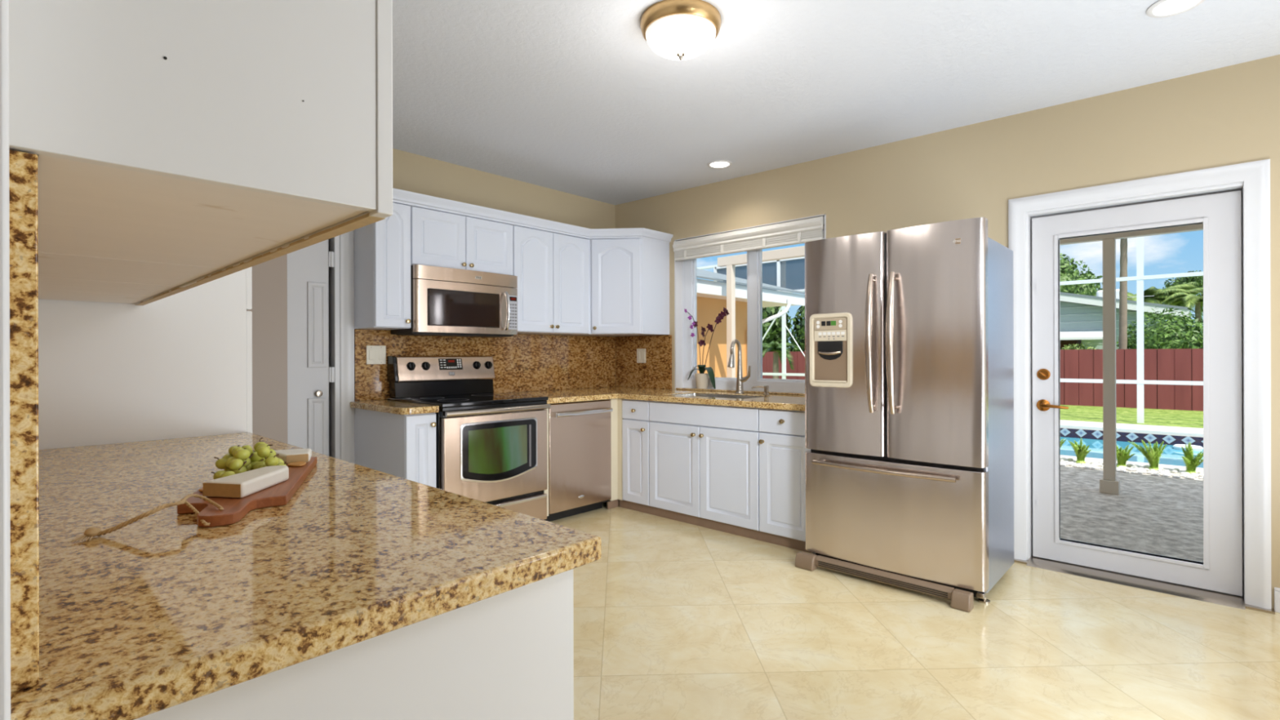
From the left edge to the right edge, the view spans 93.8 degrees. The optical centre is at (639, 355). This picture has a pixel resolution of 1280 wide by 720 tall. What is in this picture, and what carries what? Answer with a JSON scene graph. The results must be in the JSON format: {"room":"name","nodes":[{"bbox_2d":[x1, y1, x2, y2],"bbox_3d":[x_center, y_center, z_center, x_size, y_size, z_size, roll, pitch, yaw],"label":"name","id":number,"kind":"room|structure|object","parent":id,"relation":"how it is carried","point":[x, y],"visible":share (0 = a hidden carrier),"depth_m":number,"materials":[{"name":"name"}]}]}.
{"room":"kitchen","nodes":[
{"label":"kitchen","id":0,"kind":"room"},
{"bbox_2d":[328,239,328,307],"bbox_3d":[-2.791,-0.147,4.516,0.100,2.750,1.000,0,0,43],"label":"wall","id":1,"kind":"structure","parent":0,"point":[328,239],"depth_m":4.77,"materials":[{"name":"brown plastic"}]},
{"bbox_2d":[246,148,615,443],"bbox_3d":[-1.665,-0.175,4.419,0.120,2.800,4.454,0,0,43],"label":"wall","id":2,"kind":"structure","parent":0,"point":[411,172],"depth_m":4.33,"materials":[{"name":"paint"}]},
{"bbox_2d":[287,239,334,455],"bbox_3d":[-2.123,0.196,3.861,0.064,2.040,0.277,0,0,43],"label":"door","id":3,"kind":"structure","parent":2,"relation":"in","point":[309,374],"depth_m":3.84,"materials":[{"name":"white wood"}]},
{"bbox_2d":[328,230,354,463],"bbox_3d":[-2.004,0.151,4.024,0.122,2.150,0.122,0,0,43],"label":"trim","id":4,"kind":"structure","parent":2,"relation":"attached to","point":[341,277],"depth_m":3.98,"materials":[{"name":"white wood"}]},
{"bbox_2d":[354,202,410,329],"bbox_3d":[-1.718,-0.591,4.003,0.369,0.820,0.242,0,0,43],"label":"upper cabinet","id":5,"kind":"object","parent":2,"relation":"attached to","point":[382,248],"visible":0.81,"depth_m":3.91,"materials":[{"name":"white wood"}]},
{"bbox_2d":[410,205,513,275],"bbox_3d":[-1.358,-0.805,4.390,0.369,0.395,0.814,0,0,43],"label":"upper cabinet","id":6,"kind":"object","parent":2,"relation":"attached to","point":[437,238],"visible":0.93,"depth_m":4.25,"materials":[{"name":"white wood"}]},
{"bbox_2d":[391,264,517,337],"bbox_3d":[-1.309,-0.374,4.357,0.440,0.460,0.827,0,0,43],"label":"microwave","id":7,"kind":"object","parent":6,"relation":"attached to","point":[445,301],"visible":0.98,"depth_m":4.19,"materials":[{"name":"silver metal"}]},
{"bbox_2d":[509,303,516,328],"bbox_3d":[-0.956,-0.300,4.514,0.001,0.178,0.062,0,0,43],"label":"keypad","id":8,"kind":"object","parent":7,"relation":"attached to","point":[513,323],"depth_m":4.51,"materials":[{"name":"silver metal"}]},
{"bbox_2d":[354,328,615,400],"bbox_3d":[-1.085,0.062,4.937,0.020,0.486,2.462,0,0,43],"label":"backsplash","id":9,"kind":"structure","parent":2,"relation":"attached to","point":[522,362],"depth_m":4.98,"materials":[{"name":"stone"}]},
{"bbox_2d":[366,345,386,364],"bbox_3d":[-1.818,-0.005,4.128,0.010,0.128,0.134,0,0,43],"label":"switch plate","id":10,"kind":"object","parent":9,"relation":"attached to","point":[375,354],"visible":1,"depth_m":4.12,"materials":[{"name":"beige plastic"}]},
{"bbox_2d":[513,225,589,334],"bbox_3d":[-0.814,-0.595,4.973,0.369,0.818,0.777,0,0,43],"label":"upper cabinet","id":11,"kind":"object","parent":2,"relation":"attached to","point":[551,269],"visible":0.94,"depth_m":4.85,"materials":[{"name":"white wood"}]},
{"bbox_2d":[392,0,1279,204],"bbox_3d":[-0.503,-1.495,1.643,8.171,0.234,6.924,0,0,43],"label":"ceiling","id":12,"kind":"structure","parent":0,"point":[569,96],"depth_m":3.05,"materials":[{"name":"paint"}]},
{"bbox_2d":[640,0,721,60],"bbox_3d":[0.175,-1.356,2.575,0.348,0.167,0.348,0,0,43],"label":"ceiling light","id":13,"kind":"object","parent":12,"relation":"attached to","point":[673,29],"visible":1,"depth_m":2.47,"materials":[{"name":"white glass"}]},
{"bbox_2d":[707,160,732,168],"bbox_3d":[0.605,-1.450,4.539,0.188,0.009,0.188,0,0,43],"label":"recessed light","id":14,"kind":"object","parent":12,"relation":"in","point":[717,164],"visible":1,"depth_m":4.53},
{"bbox_2d":[1146,0,1205,17],"bbox_3d":[2.168,-1.418,2.418,0.188,0.009,0.188,0,0,43],"label":"recessed light","id":15,"kind":"object","parent":12,"relation":"in","point":[1162,8],"visible":1,"depth_m":2.44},
{"bbox_2d":[551,499,1279,719],"bbox_3d":[-0.495,1.281,1.643,8.171,0.120,6.924,0,0,43],"label":"floor","id":16,"kind":"structure","parent":0,"point":[674,620],"depth_m":2.53,"materials":[{"name":"tile"}]},
{"bbox_2d":[38,266,252,449],"bbox_3d":[-2.016,0.076,2.383,0.600,2.300,0.728,0,0,43],"label":"wall","id":17,"kind":"structure","parent":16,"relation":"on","point":[179,365],"depth_m":2.18,"materials":[{"name":"white paint"}]},
{"bbox_2d":[134,568,573,719],"bbox_3d":[-1.066,0.785,1.470,2.023,0.875,0.685,0,0,43],"label":"base cabinet","id":18,"kind":"object","parent":16,"relation":"on","point":[509,655],"visible":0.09,"depth_m":0.84,"materials":[{"name":"white laminate"}]},
{"bbox_2d":[10,432,601,719],"bbox_3d":[-1.052,0.327,1.458,2.061,0.040,0.692,0,0,43],"label":"countertop","id":19,"kind":"structure","parent":18,"relation":"on","point":[160,611],"depth_m":0.87,"materials":[{"name":"stone"}]},
{"bbox_2d":[68,456,316,542],"bbox_3d":[-0.884,0.283,1.342,0.260,0.047,0.697,0,0,-13],"label":"cutting board","id":20,"kind":"object","parent":19,"relation":"on","point":[211,511],"visible":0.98,"depth_m":1.16,"materials":[{"name":"brown wood"}]},
{"bbox_2d":[202,465,288,497],"bbox_3d":[-0.826,0.269,1.291,0.092,0.031,0.196,0,0,7],"label":"cheese wedge","id":21,"kind":"object","parent":20,"relation":"on","point":[241,485],"visible":1,"depth_m":1.23,"materials":[{"name":"white food"}]},
{"bbox_2d":[211,437,286,479],"bbox_3d":[-0.942,0.243,1.434,0.243,0.079,0.168,0,0,43],"label":"grape bunch","id":22,"kind":"object","parent":20,"relation":"on","point":[238,460],"visible":0.89,"depth_m":1.39,"materials":[{"name":"green food"}]},
{"bbox_2d":[274,448,311,464],"bbox_3d":[-0.940,0.272,1.630,0.138,0.026,0.095,0,0,43],"label":"cheese wedge","id":23,"kind":"object","parent":20,"relation":"on","point":[291,455],"visible":0.77,"depth_m":1.59,"materials":[{"name":"white food"}]},
{"bbox_2d":[287,461,306,466],"bbox_3d":[-0.888,0.282,1.553,0.052,0.005,0.046,0,0,43],"label":"slice","id":24,"kind":"object","parent":20,"relation":"on","point":[300,463],"visible":1,"depth_m":1.54,"materials":[{"name":"orange food"}]},
{"bbox_2d":[354,408,436,488],"bbox_3d":[-1.576,0.786,3.843,0.788,0.877,0.196,0,0,43],"label":"base cabinet","id":25,"kind":"object","parent":16,"relation":"on","point":[402,446],"visible":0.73,"depth_m":3.64,"materials":[{"name":"white wood"}]},
{"bbox_2d":[350,400,439,414],"bbox_3d":[-1.581,0.326,3.824,0.769,0.040,0.227,0,0,43],"label":"countertop","id":26,"kind":"structure","parent":25,"relation":"on","point":[383,406],"depth_m":3.67,"materials":[{"name":"stone"}]},
{"bbox_2d":[386,355,551,519],"bbox_3d":[-1.191,0.612,4.184,0.838,1.222,0.818,0,0,43],"label":"range","id":27,"kind":"object","parent":16,"relation":"on","point":[491,446],"visible":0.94,"depth_m":4.04,"materials":[{"name":"silver metal"}]},
{"bbox_2d":[440,359,461,368],"bbox_3d":[-1.397,0.059,4.420,0.015,0.067,0.168,0,0,43],"label":"control panel","id":28,"kind":"object","parent":27,"relation":"attached to","point":[444,363],"depth_m":4.42,"materials":[{"name":"black plastic"}]},
{"bbox_2d":[387,392,548,407],"bbox_3d":[-1.199,0.304,4.191,0.751,0.026,0.818,0,0,43],"label":"cooktop","id":29,"kind":"object","parent":27,"relation":"in","point":[441,399],"depth_m":4.06,"materials":[{"name":"black glass"}]},
{"bbox_2d":[543,408,548,515],"bbox_3d":[-0.928,0.749,4.527,0.706,0.807,0.040,0,0,43],"label":"filler panel","id":30,"kind":"object","parent":16,"relation":"on","point":[546,491],"visible":0.11,"depth_m":4.29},
{"bbox_2d":[544,400,613,521],"bbox_3d":[-0.665,0.788,4.738,0.744,0.868,0.617,0,0,43],"label":"dishwasher","id":31,"kind":"object","parent":16,"relation":"on","point":[580,462],"visible":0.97,"depth_m":4.51,"materials":[{"name":"silver metal"}]},
{"bbox_2d":[609,398,650,506],"bbox_3d":[0.160,0.749,4.940,0.358,0.812,0.798,0,0,43],"label":"base cabinet","id":32,"kind":"object","parent":16,"relation":"on","point":[635,413],"depth_m":4.72,"materials":[{"name":"white wood"}]},
{"bbox_2d":[648,400,759,530],"bbox_3d":[0.660,0.747,4.501,0.965,0.811,0.759,0,0,43],"label":"base cabinet","id":33,"kind":"object","parent":16,"relation":"on","point":[704,459],"visible":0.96,"depth_m":4.21,"materials":[{"name":"white wood"}]},
{"bbox_2d":[503,386,804,411],"bbox_3d":[0.168,0.322,4.479,2.434,0.040,1.468,0,0,43],"label":"countertop","id":34,"kind":"structure","parent":33,"relation":"on","point":[780,402],"depth_m":4.50,"materials":[{"name":"stone"}]},
{"bbox_2d":[668,392,765,399],"bbox_3d":[0.581,0.401,4.552,0.737,0.189,0.407,0,0,43],"label":"sink","id":35,"kind":"object","parent":34,"relation":"in","point":[695,394],"visible":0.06,"depth_m":4.77,"materials":[{"name":"metal"}]},
{"bbox_2d":[727,339,751,393],"bbox_3d":[0.780,0.085,4.742,0.180,0.428,0.102,0,0,0],"label":"faucet","id":36,"kind":"object","parent":34,"relation":"on","point":[740,380],"visible":1,"depth_m":4.73,"materials":[{"name":"silver metal"}]},
{"bbox_2d":[751,385,769,394],"bbox_3d":[0.927,0.264,4.612,0.137,0.069,0.047,0,0,9],"label":"soap dispenser","id":37,"kind":"object","parent":34,"relation":"on","point":[766,387],"visible":1,"depth_m":4.59,"materials":[{"name":"silver metal"}]},
{"bbox_2d":[607,499,813,552],"bbox_3d":[0.411,1.186,4.224,1.721,0.066,0.131,0,0,43],"label":"toe kick","id":38,"kind":"object","parent":16,"relation":"on","point":[739,531],"visible":0.73,"depth_m":4.19,"materials":[{"name":"brown wood"}]},
{"bbox_2d":[759,408,810,541],"bbox_3d":[1.154,0.745,4.040,0.382,0.811,0.759,0,0,43],"label":"base cabinet","id":39,"kind":"object","parent":16,"relation":"on","point":[782,507],"visible":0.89,"depth_m":3.80,"materials":[{"name":"white wood"}]},
{"bbox_2d":[795,217,1013,612],"bbox_3d":[1.485,0.276,3.386,0.957,1.880,0.743,0,0,43],"label":"refrigerator","id":40,"kind":"object","parent":16,"relation":"on","point":[909,343],"visible":1,"depth_m":3.11,"materials":[{"name":"grey metal"}]},
{"bbox_2d":[1013,555,1275,614],"bbox_3d":[2.660,1.202,3.244,1.062,0.022,0.260,0,0,43],"label":"threshold","id":41,"kind":"object","parent":16,"relation":"on","point":[1180,590],"visible":0.58,"depth_m":3.14,"materials":[{"name":"silver metal"}]},
{"bbox_2d":[615,54,1279,608],"bbox_3d":[2.305,-0.186,3.625,6.771,2.800,0.200,0,0,43],"label":"wall","id":42,"kind":"structure","parent":0,"point":[1228,115],"depth_m":3.55,"materials":[{"name":"paint"}]},
{"bbox_2d":[568,238,669,336],"bbox_3d":[-0.208,-0.596,5.386,0.692,0.818,0.650,0,0,43],"label":"upper cabinet","id":43,"kind":"object","parent":42,"relation":"attached to","point":[628,278],"visible":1,"depth_m":5.15,"materials":[{"name":"white wood"}]},
{"bbox_2d":[392,187,673,244],"bbox_3d":[-0.775,-1.042,4.686,2.517,0.076,0.371,0,0,-37],"label":"crown molding","id":44,"kind":"structure","parent":43,"relation":"on","point":[399,196],"depth_m":4.59,"materials":[{"name":"white wood"}]},
{"bbox_2d":[615,334,671,389],"bbox_3d":[0.025,0.059,5.600,0.698,0.486,0.020,0,0,43],"label":"backsplash","id":45,"kind":"structure","parent":42,"relation":"attached to","point":[656,372],"depth_m":5.56,"materials":[{"name":"stone"}]},
{"bbox_2d":[636,348,645,363],"bbox_3d":[0.011,0.002,5.593,0.112,0.133,0.010,0,0,43],"label":"outlet plate","id":46,"kind":"object","parent":45,"relation":"attached to","point":[641,353],"visible":1,"depth_m":5.59,"materials":[{"name":"beige plastic"}]},
{"bbox_2d":[637,351,639,359],"bbox_3d":[-0.012,0.002,5.609,0.032,0.073,0.004,0,0,43],"label":"socket","id":47,"kind":"object","parent":46,"relation":"attached to","point":[638,353],"depth_m":5.61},
{"bbox_2d":[641,351,644,359],"bbox_3d":[0.029,0.001,5.571,0.032,0.073,0.004,0,0,43],"label":"socket","id":48,"kind":"object","parent":46,"relation":"attached to","point":[642,353],"depth_m":5.57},
{"bbox_2d":[675,387,804,395],"bbox_3d":[0.870,0.292,4.896,1.410,0.011,0.099,0,0,43],"label":"window sill","id":49,"kind":"structure","parent":42,"relation":"attached to","point":[690,388],"depth_m":4.91,"materials":[{"name":"stone"}]},
{"bbox_2d":[684,306,728,389],"bbox_3d":[0.587,-0.064,5.154,0.492,0.702,0.140,0,0,43],"label":"potted orchid","id":50,"kind":"object","parent":49,"relation":"on","point":[701,378],"visible":1,"depth_m":5.15,"materials":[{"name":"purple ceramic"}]},
{"bbox_2d":[674,213,826,389],"bbox_3d":[0.868,-0.368,4.896,1.436,1.333,0.100,0,0,43],"label":"trim","id":51,"kind":"structure","parent":42,"relation":"attached to","point":[677,264],"depth_m":5.36,"materials":[{"name":"white wood"}]},
{"bbox_2d":[682,226,824,392],"bbox_3d":[0.928,-0.368,4.960,1.436,1.333,0.075,0,0,43],"label":"window","id":52,"kind":"structure","parent":42,"relation":"in","point":[754,258],"depth_m":4.93,"materials":[{"name":"white plastic"}]},
{"bbox_2d":[672,216,824,261],"bbox_3d":[0.837,-0.932,4.865,1.404,0.176,0.106,0,0,43],"label":"window blind","id":53,"kind":"object","parent":52,"relation":"attached to","point":[802,231],"visible":0.94,"depth_m":4.76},
{"bbox_2d":[717,223,1203,266],"bbox_3d":[5.009,-1.242,3.177,13.000,0.325,2.816,0,0,43],"label":"roof","id":54,"kind":"structure","parent":42,"relation":"attached to","point":[797,251],"depth_m":5.71,"materials":[{"name":"white"}]},
{"bbox_2d":[1031,190,1242,595],"bbox_3d":[2.652,0.187,3.227,0.913,2.000,0.111,0,0,43],"label":"door","id":55,"kind":"structure","parent":42,"relation":"in","point":[1220,571],"depth_m":3.07,"materials":[{"name":"white wood"}]},
{"bbox_2d":[1008,159,1271,608],"bbox_3d":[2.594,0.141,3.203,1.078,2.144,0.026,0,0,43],"label":"trim","id":56,"kind":"structure","parent":42,"relation":"attached to","point":[1255,175],"depth_m":2.88,"materials":[{"name":"white wood"}]},
{"bbox_2d":[1274,586,1279,613],"bbox_3d":[3.858,1.152,2.037,2.338,0.115,0.017,0,0,43],"label":"baseboard","id":57,"kind":"structure","parent":42,"relation":"attached to","point":[1277,590],"depth_m":2.82,"materials":[{"name":"white wood"}]},
{"bbox_3d":[-1.848,-0.175,1.634,3.411,2.800,0.130,0,0,43],"label":"wall","id":58,"kind":"structure","parent":0,"visible":0},
{"bbox_2d":[0,0,10,719],"bbox_3d":[-0.589,-0.088,0.451,0.045,2.620,0.157,0,0,43],"label":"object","id":59,"kind":"structure","parent":58,"relation":"attached to","point":[5,507],"depth_m":0.49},
{"bbox_2d":[8,149,39,693],"bbox_3d":[-1.300,0.061,1.230,2.010,0.492,0.024,0,0,43],"label":"granite splash","id":60,"kind":"object","parent":58,"relation":"attached to","point":[23,166],"visible":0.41,"depth_m":0.55,"materials":[{"name":"beige stone"}]},
{"bbox_2d":[8,0,392,305],"bbox_3d":[-1.186,-0.788,1.348,2.019,1.212,0.354,0,0,43],"label":"upper cabinet","id":61,"kind":"object","parent":58,"relation":"attached to","point":[179,145],"visible":0.8,"depth_m":0.69,"materials":[{"name":"white laminate"}]},
{"label":"outside","id":62,"kind":"structure","parent":0,"visible":0},
{"bbox_3d":[-10.474,1.465,22.416,34.100,0.288,9.900,0,0,43],"label":"lawn","id":63,"kind":"structure","parent":62,"visible":0},
{"bbox_2d":[696,268,804,377],"bbox_3d":[-0.511,-0.454,10.033,4.571,3.490,5.320,0,0,43],"label":"house wing","id":64,"kind":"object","parent":63,"relation":"on","point":[711,295],"visible":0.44,"depth_m":9.35,"materials":[{"name":"orange paint"}]},
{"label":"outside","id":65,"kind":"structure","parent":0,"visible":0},
{"bbox_2d":[1064,459,1203,480],"bbox_3d":[6.636,1.339,5.574,13.900,0.145,0.600,0,0,43],"label":"gravel bed","id":66,"kind":"object","parent":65,"point":[1177,473],"depth_m":6.57,"materials":[{"name":"white gravel"}]},
{"bbox_2d":[1060,439,1066,446],"bbox_3d":[5.058,1.101,7.329,0.257,0.330,0.377,0,0,10],"label":"fern","id":67,"kind":"object","parent":66,"relation":"on","point":[1062,441],"visible":0.04,"depth_m":7.25,"materials":[{"name":"green plant"}]},
{"bbox_2d":[1068,438,1091,462],"bbox_3d":[5.239,1.120,7.136,0.204,0.292,0.326,0,0,30],"label":"fern","id":68,"kind":"object","parent":66,"relation":"on","point":[1080,451],"visible":1,"depth_m":7.07,"materials":[{"name":"green plant"}]},
{"bbox_2d":[1116,444,1134,466],"bbox_3d":[5.498,1.135,6.791,0.192,0.260,0.267,0,0,43],"label":"fern","id":69,"kind":"object","parent":66,"relation":"on","point":[1122,456],"visible":0.87,"depth_m":6.78,"materials":[{"name":"green plant"}]},
{"bbox_2d":[1060,457,1203,479],"bbox_3d":[5.389,1.255,6.728,2.542,0.044,0.614,0,0,43],"label":"pebbles","id":70,"kind":"object","parent":66,"relation":"on","point":[1165,473],"visible":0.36,"depth_m":6.52,"materials":[{"name":"white stone"}]},
{"bbox_2d":[1128,440,1167,470],"bbox_3d":[5.706,1.098,6.644,0.306,0.334,0.414,0,0,9],"label":"fern","id":71,"kind":"object","parent":66,"relation":"on","point":[1153,455],"visible":0.98,"depth_m":6.62,"materials":[{"name":"green plant"}]},
{"bbox_2d":[1181,441,1203,473],"bbox_3d":[5.960,1.094,6.393,0.272,0.339,0.266,0,0,43],"label":"fern","id":72,"kind":"object","parent":66,"relation":"on","point":[1191,463],"visible":0.92,"depth_m":6.41,"materials":[{"name":"green plant"}]},
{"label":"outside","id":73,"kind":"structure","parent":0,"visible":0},
{"bbox_2d":[1060,404,1203,428],"bbox_3d":[25.304,1.364,27.136,80.000,0.290,45.800,0,0,43],"label":"lawn","id":74,"kind":"structure","parent":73,"point":[1162,417],"depth_m":12.49,"materials":[{"name":"green plant"}]},
{"bbox_2d":[762,306,791,351],"bbox_3d":[4.773,-0.612,23.300,2.426,3.806,2.550,0,0,43],"label":"tree","id":75,"kind":"object","parent":74,"relation":"on","point":[775,333],"visible":0.19,"depth_m":22.48,"materials":[{"name":"green plant"}]},
{"bbox_2d":[762,341,800,378],"bbox_3d":[4.313,0.409,19.194,1.828,1.737,1.930,0,0,43],"label":"palm","id":76,"kind":"object","parent":74,"relation":"on","point":[772,347],"visible":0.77,"depth_m":19.09,"materials":[{"name":"green plant"}]},
{"bbox_2d":[786,306,804,351],"bbox_3d":[6.503,-0.493,21.954,2.331,3.615,2.375,0,0,1],"label":"tree","id":77,"kind":"object","parent":74,"relation":"on","point":[799,334],"visible":0.1,"depth_m":21.65,"materials":[{"name":"green plant"}]},
{"bbox_2d":[696,236,1203,423],"bbox_3d":[7.029,-0.722,13.406,20.000,3.985,0.060,0,0,43],"label":"screen enclosure","id":78,"kind":"object","parent":74,"relation":"on","point":[1140,277],"visible":0.23,"depth_m":11.21,"materials":[{"name":"white metal"}]},
{"bbox_2d":[762,348,1203,411],"bbox_3d":[7.577,0.561,18.390,30.000,1.415,0.057,0,0,43],"label":"fence","id":79,"kind":"object","parent":74,"relation":"on","point":[1159,364],"visible":0.1,"depth_m":14.39,"materials":[{"name":"red wood"}]},
{"bbox_2d":[1061,342,1097,350],"bbox_3d":[12.242,0.459,16.752,1.173,1.652,1.059,0,0,43],"label":"shrub","id":80,"kind":"object","parent":74,"relation":"on","point":[1073,345],"visible":0.13,"depth_m":16.68,"materials":[{"name":"green plant"}]},
{"bbox_2d":[1060,253,1102,296],"bbox_3d":[25.550,-2.584,37.022,5.679,7.618,4.464,0,0,43],"label":"broad tree","id":81,"kind":"object","parent":74,"relation":"on","point":[1068,273],"visible":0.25,"depth_m":35.41,"materials":[{"name":"green plant"}]},
{"bbox_2d":[1118,238,1127,349],"bbox_3d":[12.752,-1.657,15.813,2.915,5.824,2.934,0,0,43],"label":"palm","id":82,"kind":"object","parent":74,"relation":"on","point":[1122,338],"visible":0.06,"depth_m":15.69,"materials":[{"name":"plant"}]},
{"bbox_2d":[1060,288,1191,349],"bbox_3d":[16.904,-1.327,26.346,10.800,5.120,11.400,0,0,43],"label":"neighbor house","id":83,"kind":"structure","parent":74,"relation":"on","point":[1081,315],"depth_m":20.80,"materials":[{"name":"grey"}]},
{"bbox_2d":[1115,306,1203,349],"bbox_3d":[14.229,-0.045,16.188,2.360,2.638,2.166,0,0,40],"label":"round shrub","id":84,"kind":"object","parent":74,"relation":"on","point":[1168,334],"visible":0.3,"depth_m":15.71,"materials":[{"name":"green plant"}]},
{"bbox_2d":[1127,284,1198,312],"bbox_3d":[25.403,-1.127,30.348,4.364,4.693,4.147,0,0,43],"label":"palm","id":85,"kind":"object","parent":74,"relation":"on","point":[1157,293],"visible":0.32,"depth_m":29.31,"materials":[{"name":"green plant"}]},
{"bbox_2d":[1134,281,1203,311],"bbox_3d":[26.981,-1.184,30.265,3.943,4.798,3.911,0,0,43],"label":"palm","id":86,"kind":"object","parent":74,"relation":"on","point":[1199,290],"visible":0.16,"depth_m":29.47,"materials":[{"name":"green plant"}]},
{"bbox_2d":[1161,292,1203,337],"bbox_3d":[26.540,-0.935,28.509,3.357,4.302,3.407,0,0,43],"label":"palm","id":87,"kind":"object","parent":74,"relation":"on","point":[1189,299],"visible":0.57,"depth_m":28.43,"materials":[{"name":"green plant"}]},
{"bbox_2d":[1162,270,1203,296],"bbox_3d":[31.721,-1.881,34.642,2.467,6.175,2.027,0,0,43],"label":"round tree","id":88,"kind":"object","parent":74,"relation":"on","point":[1184,280],"visible":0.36,"depth_m":34.25,"materials":[{"name":"green plant"}]},
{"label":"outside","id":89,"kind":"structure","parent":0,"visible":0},
{"bbox_2d":[1060,466,1203,562],"bbox_3d":[5.076,1.341,3.901,13.900,0.150,3.976,0,0,43],"label":"patio","id":90,"kind":"structure","parent":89,"point":[1158,515],"depth_m":4.80,"materials":[{"name":"grey stone"}]},
{"bbox_2d":[726,264,735,377],"bbox_3d":[1.280,0.004,8.412,0.140,2.544,0.140,0,0,43],"label":"patio post","id":91,"kind":"object","parent":90,"relation":"on","point":[731,269],"visible":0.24,"depth_m":8.38,"materials":[{"name":"beige paint"}]},
{"bbox_2d":[1099,238,1119,494],"bbox_3d":[4.352,0.096,5.547,0.140,2.344,0.140,0,0,43],"label":"patio post","id":92,"kind":"object","parent":90,"relation":"on","point":[1108,483],"visible":1,"depth_m":5.51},
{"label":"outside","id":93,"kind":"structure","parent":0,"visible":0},
{"bbox_2d":[1060,419,1203,472],"bbox_3d":[8.648,1.331,7.732,13.900,0.150,5.300,0,0,43],"label":"pool coping","id":94,"kind":"object","parent":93,"point":[1126,428],"depth_m":10.24,"materials":[{"name":"concrete"}]},
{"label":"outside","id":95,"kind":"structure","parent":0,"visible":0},
{"bbox_2d":[713,256,804,293],"bbox_3d":[2.576,-1.492,11.273,2.860,0.650,0.070,0,0,43],"label":"screen","id":96,"kind":"object","parent":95,"point":[789,273],"visible":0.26,"depth_m":11.20,"materials":[{"name":"white metal"}]},
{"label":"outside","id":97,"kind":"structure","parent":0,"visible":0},
{"bbox_2d":[1060,427,1203,467],"bbox_3d":[8.845,2.063,7.208,11.200,1.465,4.400,0,0,43],"label":"swimming pool","id":98,"kind":"object","parent":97,"point":[1093,438],"visible":0.02,"depth_m":9.96,"materials":[{"name":"liquid"}]},
{"bbox_2d":[1173,444,1203,451],"bbox_3d":[8.713,1.518,9.517,0.360,0.185,0.360,0,0,43],"label":"float","id":99,"kind":"object","parent":98,"relation":"on","point":[1196,448],"visible":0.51,"depth_m":9.45,"materials":[{"name":"white plastic"}]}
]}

